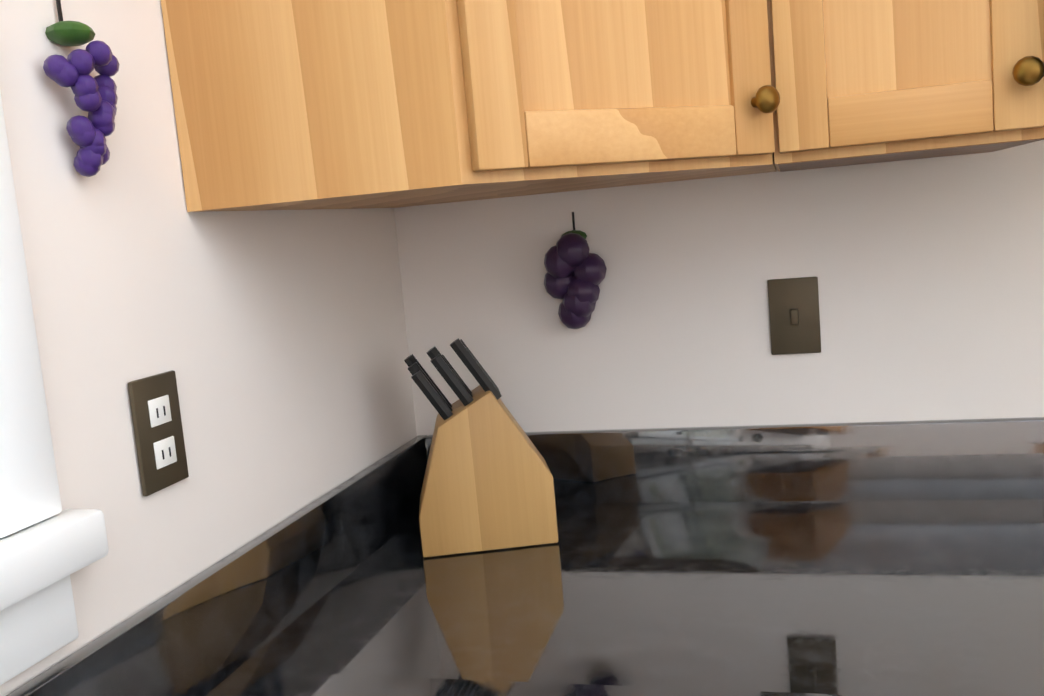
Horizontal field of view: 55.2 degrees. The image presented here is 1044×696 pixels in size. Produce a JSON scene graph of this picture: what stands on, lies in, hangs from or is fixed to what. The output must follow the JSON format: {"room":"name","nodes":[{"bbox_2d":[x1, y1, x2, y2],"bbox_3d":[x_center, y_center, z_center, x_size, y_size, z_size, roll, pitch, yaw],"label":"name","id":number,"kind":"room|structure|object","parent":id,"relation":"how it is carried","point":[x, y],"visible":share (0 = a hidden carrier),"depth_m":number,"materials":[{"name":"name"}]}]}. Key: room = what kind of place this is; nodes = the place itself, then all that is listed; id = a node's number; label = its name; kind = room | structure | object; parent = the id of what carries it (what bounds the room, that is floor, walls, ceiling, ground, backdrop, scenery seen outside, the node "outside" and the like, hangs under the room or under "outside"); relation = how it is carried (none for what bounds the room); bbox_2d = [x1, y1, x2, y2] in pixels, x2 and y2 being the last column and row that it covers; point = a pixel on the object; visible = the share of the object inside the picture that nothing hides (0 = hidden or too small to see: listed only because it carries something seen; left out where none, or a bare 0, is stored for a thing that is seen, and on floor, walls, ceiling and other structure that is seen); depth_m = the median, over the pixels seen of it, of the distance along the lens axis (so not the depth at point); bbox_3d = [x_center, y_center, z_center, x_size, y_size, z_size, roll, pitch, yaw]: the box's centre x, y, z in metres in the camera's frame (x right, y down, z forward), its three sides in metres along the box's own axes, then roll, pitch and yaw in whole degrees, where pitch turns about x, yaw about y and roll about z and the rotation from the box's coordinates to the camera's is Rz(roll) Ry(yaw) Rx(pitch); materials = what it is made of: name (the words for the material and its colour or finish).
{"room":"kitchen","nodes":[
{"label":"kitchen","id":0,"kind":"room"},
{"bbox_2d":[0,0,416,695],"bbox_3d":[-1.129,0.219,-1.417,0.140,2.890,6.550,-3,7,15],"label":"wall","id":1,"kind":"structure","parent":0,"point":[276,340],"depth_m":1.08,"materials":[{"name":"beige paint"}]},
{"bbox_2d":[0,92,108,684],"bbox_3d":[-0.674,-0.351,0.259,0.190,1.415,1.230,-3,7,15],"label":"window","id":2,"kind":"structure","parent":1,"relation":"in","point":[48,546],"depth_m":0.84,"materials":[{"name":"white"}]},
{"bbox_2d":[43,0,119,176],"bbox_3d":[-0.409,-0.246,0.930,0.057,0.172,0.087,-3,7,15],"label":"grapes","id":3,"kind":"object","parent":1,"relation":"attached to","point":[95,97],"visible":1,"depth_m":0.92,"materials":[{"name":"purple food"}]},
{"bbox_2d":[127,370,188,496],"bbox_3d":[-0.376,0.087,1.038,0.008,0.118,0.075,-3,7,15],"label":"electrical outlet","id":4,"kind":"object","parent":1,"relation":"attached to","point":[158,430],"visible":1,"depth_m":1.03,"materials":[{"name":"brown metal"}]},
{"bbox_2d":[394,140,1043,435],"bbox_3d":[1.763,-0.362,1.217,4.360,2.890,0.140,-3,7,15],"label":"wall","id":5,"kind":"structure","parent":0,"point":[928,273],"depth_m":1.56,"materials":[{"name":"beige paint"}]},
{"bbox_2d":[544,212,606,328],"bbox_3d":[0.083,-0.122,1.593,0.106,0.188,0.090,-3,7,15],"label":"decor","id":6,"kind":"object","parent":5,"relation":"attached to","point":[575,274],"visible":0.98,"depth_m":1.57,"materials":[{"name":"purple"}]},
{"bbox_2d":[161,0,1043,211],"bbox_3d":[0.653,-0.830,1.029,2.088,1.188,0.655,-3,7,15],"label":"upper cabinet","id":7,"kind":"object","parent":5,"relation":"attached to","point":[312,104],"visible":1,"depth_m":1.09,"materials":[{"name":"brown wood"}]},
{"bbox_2d":[767,277,820,354],"bbox_3d":[0.421,-0.049,1.541,0.075,0.118,0.016,-3,7,15],"label":"light switch","id":8,"kind":"object","parent":5,"relation":"attached to","point":[794,316],"visible":1,"depth_m":1.54,"materials":[{"name":"brown metal"}]},
{"bbox_3d":[1.029,1.570,-1.798,4.360,0.060,6.830,-3,7,15],"label":"floor","id":9,"kind":"structure","parent":0,"visible":0},
{"bbox_3d":[0.244,1.040,-0.803,2.088,0.879,4.898,-3,7,15],"label":"base cabinet","id":10,"kind":"object","parent":9,"relation":"on","visible":0},
{"bbox_2d":[6,423,913,695],"bbox_3d":[-0.474,0.560,-0.681,0.690,0.160,4.898,-3,7,15],"label":"countertop","id":11,"kind":"structure","parent":10,"relation":"on","point":[870,559],"depth_m":1.23,"materials":[{"name":"black stone"}]},
{"bbox_2d":[404,338,558,556],"bbox_3d":[-0.064,0.135,1.490,0.201,0.312,0.110,-6,7,-4],"label":"knife block","id":12,"kind":"object","parent":11,"relation":"on","point":[488,483],"visible":1,"depth_m":1.44,"materials":[{"name":"brown wood"}]},
{"bbox_2d":[846,417,1043,695],"bbox_3d":[1.074,0.208,1.060,1.396,0.160,0.672,-3,7,15],"label":"countertop","id":13,"kind":"structure","parent":10,"relation":"on","point":[956,507],"depth_m":1.32,"materials":[{"name":"black stone"}]}
]}

